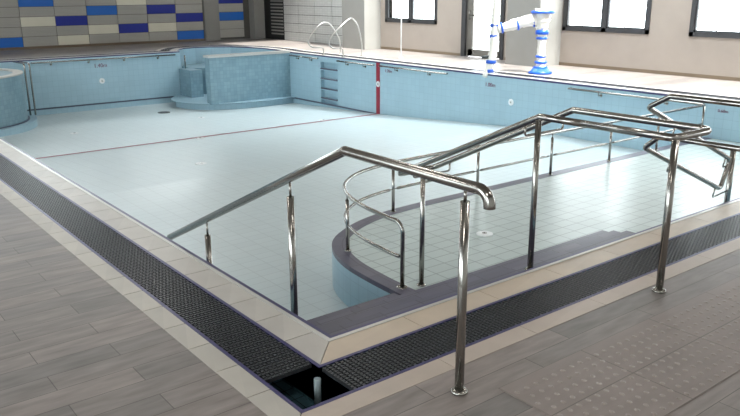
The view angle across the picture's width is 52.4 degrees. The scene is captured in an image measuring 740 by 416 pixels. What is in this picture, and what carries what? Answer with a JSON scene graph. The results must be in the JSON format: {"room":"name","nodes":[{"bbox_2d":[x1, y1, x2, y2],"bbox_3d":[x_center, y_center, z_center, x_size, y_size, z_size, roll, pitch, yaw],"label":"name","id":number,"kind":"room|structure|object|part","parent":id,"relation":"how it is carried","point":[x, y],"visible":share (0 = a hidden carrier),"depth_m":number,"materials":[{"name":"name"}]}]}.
{"room":"indoor swimming pool","nodes":[
{"label":"indoor swimming pool","id":0,"kind":"room"},
{"bbox_2d":[0,0,249,47],"bbox_3d":[-11.685,-6.841,22.249,19.700,4.300,0.250,-13,20,-36],"label":"wall","id":1,"kind":"structure","parent":0,"point":[246,28],"depth_m":26.66,"materials":[{"name":"tile"}]},
{"bbox_2d":[0,39,204,50],"bbox_3d":[-12.530,-4.567,22.020,16.800,0.070,0.042,-13,20,-36],"label":"baseboard","id":2,"kind":"structure","parent":1,"relation":"attached to","point":[184,40],"depth_m":24.73,"materials":[{"name":"grey tile"}]},
{"bbox_2d":[0,0,243,47],"bbox_3d":[-11.834,-5.913,22.215,18.184,2.389,0.040,-13,20,-36],"label":"wall panels","id":3,"kind":"object","parent":1,"relation":"attached to","point":[187,11],"visible":1,"depth_m":24.71,"materials":[{"name":"tile"}]},
{"bbox_2d":[205,53,290,104],"bbox_3d":[-3.441,-3.711,21.449,2.570,1.280,0.270,-13,20,-36],"label":"wall","id":4,"kind":"structure","parent":0,"point":[253,77],"depth_m":21.26,"materials":[{"name":"blue tile"}]},
{"bbox_2d":[0,102,643,320],"bbox_3d":[-2.329,-1.147,14.719,10.020,0.450,19.700,-13,20,-36],"label":"floor","id":5,"kind":"structure","parent":0,"point":[161,186],"depth_m":12.47,"materials":[{"name":"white tile"}]},
{"bbox_2d":[0,114,37,136],"bbox_3d":[-9.485,-1.916,18.062,2.960,0.205,2.860,-13,20,-36],"label":"tub base","id":6,"kind":"object","parent":5,"relation":"on","point":[32,123],"visible":0.59,"depth_m":17.80,"materials":[{"name":"blue tile"}]},
{"bbox_2d":[0,71,27,126],"bbox_3d":[-9.628,-2.561,17.892,2.760,1.120,2.660,-13,20,-36],"label":"tub","id":7,"kind":"object","parent":6,"relation":"on","point":[13,107],"visible":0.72,"depth_m":17.73,"materials":[{"name":"blue tile"}]},
{"bbox_2d":[12,61,36,114],"bbox_3d":[-8.892,-3.106,19.338,0.164,1.310,1.082,-13,20,-36],"label":"grab rail","id":8,"kind":"object","parent":6,"relation":"on","point":[18,62],"visible":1,"depth_m":18.94,"materials":[{"name":"metal"}]},
{"bbox_2d":[176,98,292,109],"bbox_3d":[-4.188,-3.171,22.244,2.996,0.185,2.540,-13,20,-36],"label":"spa base","id":9,"kind":"object","parent":5,"relation":"on","point":[289,100],"visible":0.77,"depth_m":21.23,"materials":[{"name":"blue tile"}]},
{"bbox_2d":[171,94,293,103],"bbox_3d":[-4.219,-3.267,22.163,3.124,0.014,2.737,-13,20,-36],"label":"floor","id":10,"kind":"structure","parent":9,"relation":"on","point":[178,98],"depth_m":21.55,"materials":[{"name":"blue tile"}]},
{"bbox_2d":[179,63,206,97],"bbox_3d":[-4.613,-4.023,23.342,2.699,0.790,2.234,-7,18,-23],"label":"bench","id":11,"kind":"object","parent":10,"relation":"on","point":[192,78],"visible":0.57,"depth_m":22.13,"materials":[{"name":"blue tile"}]},
{"bbox_2d":[307,230,633,335],"bbox_3d":[0.737,0.687,6.009,3.897,0.872,1.937,-13,20,-36],"label":"steps","id":12,"kind":"structure","parent":5,"relation":"on","point":[345,319],"depth_m":5.49,"materials":[{"name":"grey tile"}]},
{"bbox_2d":[167,146,495,395],"bbox_3d":[-0.526,0.405,4.505,0.080,1.787,3.333,-13,20,-36],"label":"handrail","id":13,"kind":"object","parent":12,"relation":"on","point":[489,203],"visible":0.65,"depth_m":3.42,"materials":[{"name":"silver metal"}]},
{"bbox_3d":[-1.132,0.578,5.364,0.080,0.980,0.080,-13,20,-36],"label":"post","id":14,"kind":"part","parent":13,"relation":"part of","materials":[{"name":"metal"}]},
{"bbox_3d":[-0.450,0.347,4.387,0.080,1.016,0.080,-13,20,-36],"label":"post","id":15,"kind":"part","parent":13,"relation":"part of","materials":[{"name":"metal"}]},
{"bbox_3d":[-0.527,0.078,4.410,0.050,1.104,3.333,-13,20,-36],"label":"rail","id":16,"kind":"part","parent":13,"relation":"part of","materials":[{"name":"metal"}]},
{"bbox_3d":[0.400,0.376,3.264,0.080,0.942,0.080,-13,20,-36],"label":"post","id":17,"kind":"part","parent":13,"relation":"part of","materials":[{"name":"metal"}]},
{"bbox_2d":[332,144,686,306],"bbox_3d":[2.187,-0.045,9.452,2.576,0.378,8.863,9,19,29],"label":"wall","id":18,"kind":"structure","parent":5,"relation":"on","point":[353,290],"depth_m":6.77,"materials":[{"name":"blue tile"}]},
{"bbox_2d":[332,137,711,294],"bbox_3d":[2.244,-0.242,9.374,2.650,0.043,8.863,9,19,29],"label":"trim","id":19,"kind":"structure","parent":18,"relation":"on","point":[348,260],"depth_m":7.61,"materials":[{"name":"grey tile"}]},
{"bbox_2d":[343,104,705,288],"bbox_3d":[2.277,-0.624,9.582,1.486,0.580,8.154,13,21,37],"label":"guard rail","id":20,"kind":"object","parent":19,"relation":"on","point":[401,255],"visible":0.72,"depth_m":8.30,"materials":[{"name":"metal"}]},
{"bbox_3d":[-0.211,0.137,7.046,0.068,0.562,0.068,-13,20,-36],"label":"post","id":21,"kind":"part","parent":20,"relation":"part of","materials":[{"name":"metal"}]},
{"bbox_3d":[-0.073,-0.036,7.704,0.215,0.031,1.381,6,17,19],"label":"rail","id":22,"kind":"part","parent":20,"relation":"part of","materials":[{"name":"metal"}]},
{"bbox_3d":[-0.009,0.281,6.616,0.079,0.031,0.992,-9,18,-27],"label":"rail","id":23,"kind":"part","parent":20,"relation":"part of","materials":[{"name":"metal"}]},
{"bbox_3d":[0.256,-0.227,8.287,0.068,0.562,0.068,-13,20,-36],"label":"post","id":24,"kind":"part","parent":20,"relation":"part of","materials":[{"name":"metal"}]},
{"bbox_3d":[0.773,-0.331,8.700,1.341,0.031,0.042,-13,20,-37],"label":"rail","id":25,"kind":"part","parent":20,"relation":"part of","materials":[{"name":"metal"}]},
{"bbox_3d":[1.304,-0.465,9.086,0.068,0.562,0.068,-13,20,-36],"label":"post","id":26,"kind":"part","parent":20,"relation":"part of","materials":[{"name":"metal"}]},
{"bbox_3d":[1.842,-0.571,9.507,1.382,0.031,0.032,-13,20,-36],"label":"rail","id":27,"kind":"part","parent":20,"relation":"part of","materials":[{"name":"metal"}]},
{"bbox_3d":[2.390,-0.708,9.902,0.068,0.562,0.068,-13,20,-36],"label":"post","id":28,"kind":"part","parent":20,"relation":"part of","materials":[{"name":"metal"}]},
{"bbox_3d":[2.896,-0.807,10.299,1.302,0.031,0.032,-13,20,-36],"label":"rail","id":29,"kind":"part","parent":20,"relation":"part of","materials":[{"name":"metal"}]},
{"bbox_3d":[3.414,-0.937,10.671,0.068,0.562,0.068,-13,20,-36],"label":"post","id":30,"kind":"part","parent":20,"relation":"part of","materials":[{"name":"metal"}]},
{"bbox_3d":[3.880,-1.027,11.038,1.202,0.031,0.032,-13,20,-36],"label":"rail","id":31,"kind":"part","parent":20,"relation":"part of","materials":[{"name":"metal"}]},
{"bbox_3d":[4.358,-1.149,11.380,0.068,0.562,0.068,-13,20,-36],"label":"post","id":32,"kind":"part","parent":20,"relation":"part of","materials":[{"name":"metal"}]},
{"bbox_2d":[342,0,380,49],"bbox_3d":[-0.276,-6.988,22.560,0.620,4.300,1.130,-13,20,-36],"label":"wall column","id":33,"kind":"structure","parent":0,"point":[367,13],"depth_m":22.63,"materials":[{"name":"white paint"}]},
{"bbox_2d":[0,38,739,415],"bbox_3d":[-2.697,-1.613,11.839,19.400,0.001,29.200,-13,20,-36],"label":"floor","id":34,"kind":"structure","parent":0,"point":[71,344],"depth_m":3.89,"materials":[{"name":"grey tile"}]},
{"bbox_2d":[202,0,264,40],"bbox_3d":[-4.914,-8.246,26.956,2.320,4.300,0.390,-13,20,-36],"label":"piers","id":35,"kind":"object","parent":34,"relation":"on","point":[210,7],"visible":1,"depth_m":27.13,"materials":[{"name":"grey paint"}]},
{"bbox_2d":[307,22,341,54],"bbox_3d":[-1.247,-4.679,20.733,1.142,0.898,0.100,-13,20,-36],"label":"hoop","id":36,"kind":"object","parent":34,"relation":"on","point":[322,22],"visible":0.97,"depth_m":20.66,"materials":[{"name":"metal"}]},
{"bbox_2d":[328,18,363,56],"bbox_3d":[-0.635,-4.537,20.017,1.154,1.020,0.100,-13,20,-36],"label":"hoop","id":37,"kind":"object","parent":34,"relation":"on","point":[349,18],"visible":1,"depth_m":20.01,"materials":[{"name":"metal"}]},
{"bbox_2d":[2,45,729,409],"bbox_3d":[-2.341,-2.248,14.406,11.060,0.220,20.761,-13,20,-36],"label":"channel","id":38,"kind":"object","parent":34,"relation":"in","point":[304,401],"visible":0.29,"depth_m":3.77,"materials":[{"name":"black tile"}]},
{"bbox_2d":[0,51,161,60],"bbox_3d":[-9.086,-4.004,20.200,7.370,0.018,0.266,-13,20,-36],"label":"grate","id":39,"kind":"object","parent":38,"relation":"on","point":[153,51],"visible":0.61,"depth_m":21.09,"materials":[{"name":"black plastic"}]},
{"bbox_2d":[0,155,311,382],"bbox_3d":[-6.198,-1.256,10.711,0.269,0.023,18.843,-13,20,-36],"label":"grate","id":40,"kind":"object","parent":38,"relation":"on","point":[271,360],"visible":0.99,"depth_m":4.58,"materials":[{"name":"black plastic"}]},
{"bbox_2d":[161,45,304,51],"bbox_3d":[-4.088,-4.971,23.429,4.560,0.021,2.495,1,16,5],"label":"grate","id":41,"kind":"object","parent":38,"relation":"on","point":[166,49],"visible":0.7,"depth_m":23.62,"materials":[{"name":"black plastic"}]},
{"bbox_2d":[314,377,320,404],"bbox_3d":[-0.250,0.902,3.609,0.040,0.188,0.040,-13,20,-36],"label":"pipe","id":42,"kind":"object","parent":38,"relation":"on","point":[317,380],"visible":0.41,"depth_m":3.58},
{"bbox_2d":[306,51,739,99],"bbox_3d":[3.027,-2.819,15.928,0.266,0.018,16.150,-13,20,-36],"label":"grate","id":43,"kind":"object","parent":38,"relation":"on","point":[306,51],"visible":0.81,"depth_m":15.02,"materials":[{"name":"black plastic"}]},
{"bbox_2d":[322,215,739,390],"bbox_3d":[3.916,-0.103,6.581,10.338,0.023,0.269,-13,20,-36],"label":"grate","id":44,"kind":"object","parent":38,"relation":"on","point":[362,369],"visible":0.97,"depth_m":4.25,"materials":[{"name":"black plastic"}]},
{"bbox_2d":[399,0,402,57],"bbox_3d":[0.807,-5.175,19.357,0.120,2.600,0.120,-13,20,-36],"label":"pole","id":45,"kind":"object","parent":34,"relation":"on","point":[401,0],"visible":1,"depth_m":19.56,"materials":[{"name":"white metal"}]},
{"bbox_2d":[481,0,554,77],"bbox_3d":[3.131,-3.951,15.797,1.505,2.394,0.515,2,16,8],"label":"lift","id":46,"kind":"object","parent":34,"relation":"on","point":[540,19],"visible":1,"depth_m":15.76,"materials":[{"name":"white plastic"}]},
{"bbox_3d":[3.142,-3.898,15.755,0.974,0.447,0.308,-1,16,-1],"label":"arm","id":47,"kind":"part","parent":46,"relation":"part of","materials":[{"name":"white plastic"}]},
{"bbox_2d":[301,238,739,415],"bbox_3d":[4.044,-0.052,6.416,11.166,0.032,0.120,-13,20,-36],"label":"trim","id":48,"kind":"structure","parent":34,"relation":"on","point":[361,398],"depth_m":3.91,"materials":[{"name":"beige tile"}]},
{"bbox_2d":[499,276,739,415],"bbox_3d":[2.187,0.577,4.263,3.600,0.028,0.600,-13,20,-36],"label":"tactile paving","id":49,"kind":"object","parent":34,"relation":"on","point":[655,366],"visible":1,"depth_m":3.61,"materials":[{"name":"grey tile"}]},
{"bbox_2d":[0,47,739,149],"bbox_3d":[-2.331,-1.569,14.596,10.020,1.570,19.700,-13,20,-36],"label":"wall","id":50,"kind":"structure","parent":0,"point":[453,96],"depth_m":18.39,"materials":[{"name":"blue tile"}]},
{"bbox_2d":[0,68,22,78],"bbox_3d":[-9.211,-3.101,17.682,1.643,0.030,3.334,2,16,9],"label":"trim","id":51,"kind":"structure","parent":50,"relation":"attached to","point":[16,72],"depth_m":18.28,"materials":[{"name":"stone"}]},
{"bbox_2d":[0,116,29,128],"bbox_3d":[-9.597,-2.030,18.043,2.800,0.025,2.700,-13,20,-36],"label":"trim","id":52,"kind":"structure","parent":50,"relation":"attached to","point":[28,119],"depth_m":17.90,"materials":[{"name":"tile"}]},
{"bbox_2d":[30,54,174,65],"bbox_3d":[-7.347,-4.130,21.003,4.040,0.120,0.105,-13,20,-36],"label":"wall handrail","id":53,"kind":"object","parent":50,"relation":"attached to","point":[157,56],"visible":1,"depth_m":20.85,"materials":[{"name":"metal"}]},
{"bbox_2d":[27,96,375,113],"bbox_3d":[-5.860,-2.796,20.654,11.770,0.040,4.057,-2,16,-5],"label":"trim","id":54,"kind":"structure","parent":50,"relation":"attached to","point":[168,96],"depth_m":21.00,"materials":[{"name":"tile"}]},
{"bbox_2d":[35,62,379,158],"bbox_3d":[-3.663,-2.142,16.068,9.845,1.300,0.140,-13,20,-36],"label":"trim","id":55,"kind":"structure","parent":50,"relation":"attached to","point":[377,64],"depth_m":18.08,"materials":[{"name":"red tile"}]},
{"bbox_2d":[203,50,289,57],"bbox_3d":[-3.452,-4.353,21.256,2.610,0.060,0.330,-13,20,-36],"label":"trim","id":56,"kind":"structure","parent":50,"relation":"on","point":[279,51],"depth_m":21.09,"materials":[{"name":"tile"}]},
{"bbox_2d":[289,55,317,60],"bbox_3d":[-1.881,-4.243,21.299,0.105,0.120,1.390,-13,20,-36],"label":"wall handrail","id":57,"kind":"object","parent":50,"relation":"attached to","point":[311,58],"visible":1,"depth_m":21.17,"materials":[{"name":"metal"}]},
{"bbox_3d":[-1.888,-4.280,21.283,0.088,0.040,1.390,-13,20,-36],"label":"rail","id":58,"kind":"part","parent":57,"relation":"part of","materials":[{"name":"metal"}]},
{"bbox_2d":[320,62,337,104],"bbox_3d":[-1.076,-3.418,20.653,0.132,1.140,0.800,-13,20,-36],"label":"pool ladder","id":59,"kind":"object","parent":50,"relation":"attached to","point":[329,73],"visible":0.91,"depth_m":20.77,"materials":[{"name":"blue tile"}]},
{"bbox_2d":[336,60,374,67],"bbox_3d":[-0.386,-3.716,19.465,0.105,0.120,1.540,-13,20,-36],"label":"wall handrail","id":60,"kind":"object","parent":50,"relation":"attached to","point":[345,62],"visible":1,"depth_m":19.37,"materials":[{"name":"metal"}]},
{"bbox_2d":[0,45,739,413],"bbox_3d":[-2.341,-2.259,14.403,11.100,0.203,20.802,-13,20,-36],"label":"trim","id":61,"kind":"structure","parent":50,"relation":"attached to","point":[273,336],"depth_m":4.64,"materials":[{"name":"blue tile"}]},
{"bbox_2d":[0,46,739,341],"bbox_3d":[-2.336,-2.340,14.372,10.130,0.036,19.812,-13,20,-36],"label":"trim","id":62,"kind":"structure","parent":50,"relation":"attached to","point":[277,308],"depth_m":5.01,"materials":[{"name":"tile"}]},
{"bbox_2d":[0,46,739,363],"bbox_3d":[-2.338,-2.340,14.376,10.480,0.032,20.165,-13,20,-36],"label":"trim","id":63,"kind":"structure","parent":50,"relation":"attached to","point":[301,338],"depth_m":5.06,"materials":[{"name":"tile"}]},
{"bbox_2d":[0,45,739,415],"bbox_3d":[-2.344,-2.341,14.383,11.340,0.032,21.042,-13,20,-36],"label":"trim","id":64,"kind":"structure","parent":50,"relation":"attached to","point":[261,396],"depth_m":4.23,"materials":[{"name":"beige tile"}]},
{"bbox_2d":[379,65,447,75],"bbox_3d":[0.987,-3.232,17.781,0.105,0.120,2.390,-13,20,-36],"label":"wall handrail","id":65,"kind":"object","parent":50,"relation":"attached to","point":[394,68],"visible":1,"depth_m":17.62,"materials":[{"name":"metal"}]},
{"bbox_2d":[321,201,739,363],"bbox_3d":[3.762,-0.151,6.762,10.306,0.032,0.175,-13,20,-36],"label":"trim","id":66,"kind":"structure","parent":50,"relation":"attached to","point":[363,339],"depth_m":4.57,"materials":[{"name":"beige tile"}]},
{"bbox_2d":[568,87,704,104],"bbox_3d":[4.626,-1.950,13.318,0.105,0.120,2.690,-13,20,-36],"label":"wall handrail","id":67,"kind":"object","parent":50,"relation":"attached to","point":[569,88],"visible":0.84,"depth_m":13.23,"materials":[{"name":"metal"}]},
{"bbox_2d":[284,0,739,77],"bbox_3d":[4.946,-5.345,16.833,0.250,4.300,29.250,-13,20,-36],"label":"wall","id":68,"kind":"structure","parent":0,"point":[668,46],"depth_m":16.26,"materials":[{"name":"beige paint"}]},
{"bbox_2d":[264,0,284,39],"bbox_3d":[-3.506,-8.246,26.968,0.050,4.280,1.330,-13,20,-36],"label":"louvres","id":69,"kind":"object","parent":68,"relation":"attached to","point":[273,9],"visible":1,"depth_m":27.33,"materials":[{"name":"black metal"}]},
{"bbox_2d":[283,0,341,44],"bbox_3d":[-1.921,-7.665,25.089,0.040,4.182,3.696,-13,20,-36],"label":"tiled panel","id":70,"kind":"object","parent":68,"relation":"attached to","point":[303,9],"visible":0.81,"depth_m":25.46,"materials":[{"name":"grey tile"}]},
{"bbox_2d":[385,0,436,23],"bbox_3d":[1.155,-6.265,21.396,0.118,1.950,2.250,-13,20,-36],"label":"window","id":71,"kind":"structure","parent":68,"relation":"in","point":[391,6],"depth_m":21.79,"materials":[{"name":"grey metal"}]},
{"bbox_3d":[0.839,-6.389,21.826,0.006,1.710,0.915,-13,20,-36],"label":"pane","id":72,"kind":"part","parent":71,"relation":"part of","materials":[{"name":"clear glass"}]},
{"bbox_2d":[460,0,505,59],"bbox_3d":[2.954,-5.265,19.363,0.162,2.750,1.500,-13,20,-36],"label":"door","id":73,"kind":"structure","parent":68,"relation":"in","point":[468,6],"depth_m":19.85,"materials":[{"name":"grey metal"}]},
{"bbox_2d":[381,46,739,80],"bbox_3d":[7.026,-2.525,14.680,0.015,0.070,21.700,-13,20,-36],"label":"baseboard","id":74,"kind":"structure","parent":68,"relation":"attached to","point":[389,48],"depth_m":16.42,"materials":[{"name":"grey tile"}]},
{"bbox_2d":[562,0,651,33],"bbox_3d":[5.189,-4.844,16.448,0.118,1.950,2.250,-13,20,-36],"label":"window","id":75,"kind":"structure","parent":68,"relation":"in","point":[606,4],"depth_m":16.59,"materials":[{"name":"grey metal"}]},
{"bbox_2d":[688,0,739,38],"bbox_3d":[7.132,-4.159,14.065,0.118,1.950,2.250,-13,20,-36],"label":"window","id":76,"kind":"structure","parent":68,"relation":"in","point":[693,32],"depth_m":14.95,"materials":[{"name":"grey metal"}]},
{"bbox_2d":[505,0,562,66],"bbox_3d":[3.857,-5.491,17.351,0.800,4.300,0.980,-13,20,-36],"label":"wall column","id":77,"kind":"structure","parent":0,"point":[521,44],"depth_m":17.49,"materials":[{"name":"white paint"}]},
{"bbox_2d":[350,139,739,289],"bbox_3d":[3.405,-0.086,8.754,8.080,0.001,3.140,-13,20,-36],"label":"floor","id":78,"kind":"structure","parent":0,"point":[628,194],"depth_m":8.25,"materials":[{"name":"white tile"}]},
{"bbox_2d":[476,231,492,236],"bbox_3d":[1.156,0.258,7.587,0.170,0.019,0.170,-13,20,-36],"label":"inlet","id":79,"kind":"object","parent":78,"relation":"on","point":[479,233],"visible":1,"depth_m":7.57,"materials":[{"name":"white plastic"}]},
{"bbox_2d":[398,107,711,292],"bbox_3d":[1.141,0.048,5.496,0.470,1.586,2.500,-13,20,-36],"label":"handrail","id":80,"kind":"object","parent":78,"relation":"on","point":[537,121],"visible":0.9,"depth_m":5.02,"materials":[{"name":"silver metal"}]},
{"bbox_3d":[0.427,0.150,6.149,0.080,1.032,0.080,-13,20,-36],"label":"post","id":81,"kind":"part","parent":80,"relation":"part of","materials":[{"name":"metal"}]},
{"bbox_3d":[1.125,-0.076,5.153,0.080,1.068,0.080,-13,20,-36],"label":"post","id":82,"kind":"part","parent":80,"relation":"part of","materials":[{"name":"metal"}]},
{"bbox_3d":[1.139,-0.374,5.389,0.452,0.715,2.477,-13,20,-36],"label":"rail","id":83,"kind":"part","parent":80,"relation":"part of","materials":[{"name":"metal"}]},
{"bbox_3d":[1.732,0.054,4.383,0.084,0.922,0.084,-13,20,-36],"label":"post","id":84,"kind":"part","parent":80,"relation":"part of","materials":[{"name":"metal"}]},
{"bbox_2d":[643,94,739,202],"bbox_3d":[3.203,-0.140,6.067,1.695,1.608,1.490,-13,20,-36],"label":"handrail","id":85,"kind":"object","parent":78,"relation":"on","point":[728,172],"visible":0.59,"depth_m":6.01,"materials":[{"name":"silver metal"}]},
{"bbox_3d":[3.403,-0.102,7.161,0.099,0.922,0.099,-13,20,-36],"label":"post","id":86,"kind":"part","parent":85,"relation":"part of","materials":[{"name":"metal"}]}
]}

